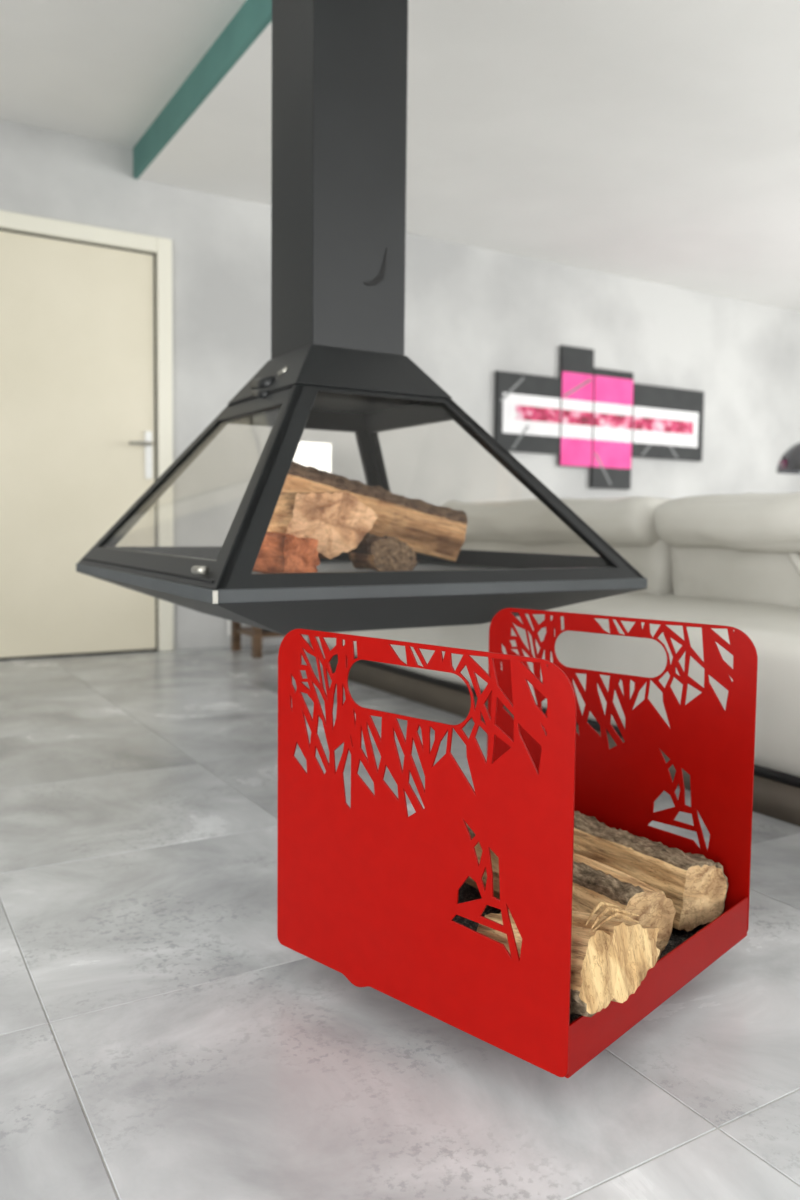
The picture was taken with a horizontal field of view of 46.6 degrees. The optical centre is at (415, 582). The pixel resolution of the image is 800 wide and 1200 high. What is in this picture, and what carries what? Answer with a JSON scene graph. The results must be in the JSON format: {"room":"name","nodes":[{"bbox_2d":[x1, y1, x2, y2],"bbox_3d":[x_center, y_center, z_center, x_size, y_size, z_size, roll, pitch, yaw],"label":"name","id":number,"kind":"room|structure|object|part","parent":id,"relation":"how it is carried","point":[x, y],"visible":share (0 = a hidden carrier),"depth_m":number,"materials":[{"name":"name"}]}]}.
{"room":"living room","nodes":[
{"label":"living room","id":0,"kind":"room"},
{"bbox_2d":[0,0,245,147],"bbox_3d":[-0.932,-1.925,0.331,3.635,0.100,7.758,-1,4,-31],"label":"ceiling","id":1,"kind":"structure","parent":0,"point":[100,70],"depth_m":3.69,"materials":[{"name":"paint"}]},
{"bbox_2d":[0,643,799,1199],"bbox_3d":[1.587,0.607,2.038,10.000,0.100,8.158,-1,4,-31],"label":"floor","id":2,"kind":"structure","parent":0,"point":[160,1039],"depth_m":1.23,"materials":[{"name":"tile"}]},
{"bbox_2d":[231,621,311,658],"bbox_3d":[-0.666,0.144,4.805,0.520,0.430,0.370,-1,4,-31],"label":"side table","id":3,"kind":"object","parent":2,"relation":"on","point":[257,634],"visible":0.09,"depth_m":4.63,"materials":[{"name":"brown wood"}]},
{"bbox_3d":[-0.930,0.155,4.816,0.040,0.400,0.040,-1,4,-31],"label":"leg","id":4,"kind":"part","parent":3,"relation":"part of","materials":[{"name":"brown wood"}]},
{"bbox_3d":[-0.779,0.172,4.569,0.040,0.400,0.040,-1,4,-31],"label":"leg","id":5,"kind":"part","parent":3,"relation":"part of","materials":[{"name":"brown wood"}]},
{"bbox_2d":[236,627,301,637],"bbox_3d":[-0.667,0.248,4.812,0.460,0.020,0.310,-1,4,-31],"label":"shelf","id":6,"kind":"object","parent":3,"relation":"attached to","point":[254,633],"depth_m":4.62,"materials":[{"name":"brown wood"}]},
{"bbox_2d":[293,442,330,472],"bbox_3d":[-0.558,-0.394,4.816,0.180,0.645,0.180,-1,4,-31],"label":"table lamp","id":7,"kind":"object","parent":3,"relation":"on","point":[317,455],"visible":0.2,"depth_m":4.72,"materials":[{"name":"white plastic"}]},
{"bbox_2d":[277,608,757,1077],"bbox_3d":[0.152,0.323,1.364,0.496,0.517,0.500,4,5,42],"label":"log holder","id":8,"kind":"object","parent":2,"relation":"on","point":[377,895],"visible":0.99,"depth_m":1.22,"materials":[{"name":"red metal"}]},
{"bbox_3d":[-0.014,0.311,1.178,0.496,0.473,0.003,4,5,42],"label":"panel","id":9,"kind":"part","parent":8,"relation":"part of","materials":[{"name":"red metal"}]},
{"bbox_2d":[477,902,659,1016],"bbox_3d":[0.184,0.449,1.142,0.174,0.154,0.184,-3,5,-43],"label":"log","id":10,"kind":"object","parent":8,"relation":"on","point":[611,957],"visible":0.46,"depth_m":1.08,"materials":[{"name":"brown wood"}]},
{"bbox_2d":[465,823,675,960],"bbox_3d":[0.199,0.451,1.408,0.114,0.122,0.389,-2,6,-37],"label":"log","id":11,"kind":"object","parent":8,"relation":"on","point":[594,882],"visible":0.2,"depth_m":1.28,"materials":[{"name":"brown wood"}]},
{"bbox_2d":[452,882,747,1077],"bbox_3d":[0.150,0.498,1.375,0.615,0.060,0.616,-1,4,-31],"label":"tray","id":12,"kind":"object","parent":8,"relation":"on","point":[559,1044],"depth_m":1.11,"materials":[{"name":"red metal"}]},
{"bbox_3d":[0.318,0.292,1.547,0.496,0.473,0.003,4,5,42],"label":"panel","id":13,"kind":"part","parent":8,"relation":"part of","materials":[{"name":"red metal"}]},
{"bbox_2d":[573,811,727,930],"bbox_3d":[0.282,0.430,1.515,0.436,0.150,0.107,4,5,43],"label":"log","id":14,"kind":"object","parent":8,"relation":"on","point":[697,886],"visible":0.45,"depth_m":1.39,"materials":[{"name":"brown wood"}]},
{"bbox_2d":[316,491,799,825],"bbox_3d":[0.883,0.100,2.931,1.063,0.784,3.485,-1,4,-31],"label":"sofa","id":15,"kind":"object","parent":2,"relation":"on","point":[733,561],"visible":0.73,"depth_m":2.91,"materials":[{"name":"grey leather"}]},
{"bbox_3d":[0.876,0.224,2.935,1.044,0.327,3.483,-1,4,-31],"label":"seat","id":16,"kind":"part","parent":15,"relation":"part of","materials":[{"name":"grey leather"}]},
{"bbox_2d":[461,538,670,593],"bbox_3d":[0.659,-0.102,3.953,0.374,0.304,1.407,-1,4,-31],"label":"cushion","id":17,"kind":"object","parent":15,"relation":"on","point":[652,558],"depth_m":3.39,"materials":[{"name":"grey leather"}]},
{"bbox_2d":[669,547,799,606],"bbox_3d":[1.366,-0.020,2.790,0.369,0.309,1.350,-1,4,-31],"label":"cushion","id":18,"kind":"object","parent":15,"relation":"on","point":[742,576],"depth_m":2.99,"materials":[{"name":"grey leather"}]},
{"bbox_2d":[776,442,799,473],"bbox_3d":[2.858,-0.699,5.796,1.610,2.071,0.380,-1,4,-31],"label":"arc floor lamp","id":19,"kind":"object","parent":2,"relation":"on","point":[789,462],"visible":1,"depth_m":5.41,"materials":[{"name":"silver metal"}]},
{"bbox_2d":[0,119,799,649],"bbox_3d":[-0.463,-0.976,5.348,10.000,2.603,0.200,-1,4,-31],"label":"wall","id":20,"kind":"structure","parent":0,"point":[472,313],"depth_m":5.60,"materials":[{"name":"grey paint"}]},
{"bbox_2d":[0,210,173,659],"bbox_3d":[-1.675,-0.676,4.468,1.034,2.085,0.078,-1,4,-31],"label":"door","id":21,"kind":"structure","parent":20,"relation":"in","point":[86,342],"depth_m":4.52,"materials":[{"name":"beige paint"}]},
{"bbox_3d":[-1.373,-0.695,4.638,0.116,0.021,0.056,-1,4,-31],"label":"handle","id":22,"kind":"part","parent":21,"relation":"part of","materials":[{"name":"silver metal"}]},
{"bbox_3d":[-1.349,-0.644,4.695,0.038,0.240,0.010,-1,4,-31],"label":"handle plate","id":23,"kind":"part","parent":21,"relation":"part of","materials":[{"name":"white plastic"}]},
{"bbox_2d":[133,0,271,178],"bbox_3d":[0.628,-1.843,1.286,0.020,0.146,7.758,-1,4,-31],"label":"ceiling beam","id":24,"kind":"structure","parent":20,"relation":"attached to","point":[254,16],"depth_m":3.67,"materials":[{"name":"teal paint"}]},
{"bbox_2d":[227,620,241,634],"bbox_3d":[-0.972,0.213,4.995,0.080,0.140,0.013,-1,4,-31],"label":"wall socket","id":25,"kind":"object","parent":20,"relation":"attached to","point":[228,621],"visible":0.19,"depth_m":4.98,"materials":[{"name":"white plastic"}]},
{"bbox_2d":[494,371,560,453],"bbox_3d":[0.718,-1.077,5.923,0.510,0.490,0.032,-1,4,-31],"label":"canvas","id":26,"kind":"object","parent":20,"relation":"attached to","point":[526,406],"visible":0.85,"depth_m":5.90,"materials":[{"name":"white fabric"}]},
{"bbox_2d":[557,345,593,467],"bbox_3d":[1.059,-1.154,6.125,0.275,0.778,0.032,-1,4,-31],"label":"canvas","id":27,"kind":"object","parent":20,"relation":"attached to","point":[576,364],"visible":1,"depth_m":6.11,"materials":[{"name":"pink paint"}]},
{"bbox_2d":[589,368,633,488],"bbox_3d":[1.331,-1.035,6.299,0.355,0.795,0.032,-1,4,-31],"label":"canvas","id":28,"kind":"object","parent":20,"relation":"attached to","point":[612,389],"visible":1,"depth_m":6.28,"materials":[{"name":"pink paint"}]},
{"bbox_2d":[631,383,703,460],"bbox_3d":[1.785,-1.124,6.569,0.695,0.500,0.032,-1,4,-31],"label":"canvas","id":29,"kind":"object","parent":20,"relation":"attached to","point":[667,423],"visible":1,"depth_m":6.55,"materials":[{"name":"white fabric"}]},
{"bbox_2d":[138,0,799,311],"bbox_3d":[3.178,-1.959,2.830,5.945,0.245,7.758,-1,4,-31],"label":"ceiling","id":30,"kind":"structure","parent":0,"point":[654,141],"depth_m":4.05,"materials":[{"name":"paint"}]},
{"bbox_2d":[76,0,646,634],"bbox_3d":[-0.188,-0.945,2.237,1.008,2.072,1.116,-1,4,-31],"label":"fireplace","id":31,"kind":"object","parent":30,"relation":"hanging from","point":[338,362],"visible":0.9,"depth_m":2.12,"materials":[{"name":"grey metal"}]},
{"bbox_2d":[252,532,319,572],"bbox_3d":[-0.288,-0.063,1.921,0.088,0.084,0.310,-1,5,-26],"label":"log","id":32,"kind":"object","parent":31,"relation":"on","point":[279,552],"visible":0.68,"depth_m":1.79,"materials":[{"name":"red wood"}]},
{"bbox_2d":[267,492,377,558],"bbox_3d":[-0.230,-0.123,1.986,0.222,0.141,0.220,-2,4,-37],"label":"log","id":33,"kind":"object","parent":32,"relation":"on","point":[339,521],"visible":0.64,"depth_m":1.90,"materials":[{"name":"orange wood"}]},
{"bbox_2d":[281,461,467,561],"bbox_3d":[-0.118,-0.175,2.332,0.520,0.245,0.135,-1,4,-25],"label":"log","id":34,"kind":"object","parent":31,"relation":"on","point":[429,529],"visible":0.55,"depth_m":2.31,"materials":[{"name":"orange wood"}]},
{"bbox_2d":[349,532,416,570],"bbox_3d":[-0.075,-0.067,2.073,0.114,0.088,0.241,0,4,-14],"label":"log","id":35,"kind":"object","parent":31,"relation":"on","point":[374,552],"visible":0.9,"depth_m":1.97,"materials":[{"name":"orange wood"}]}
]}

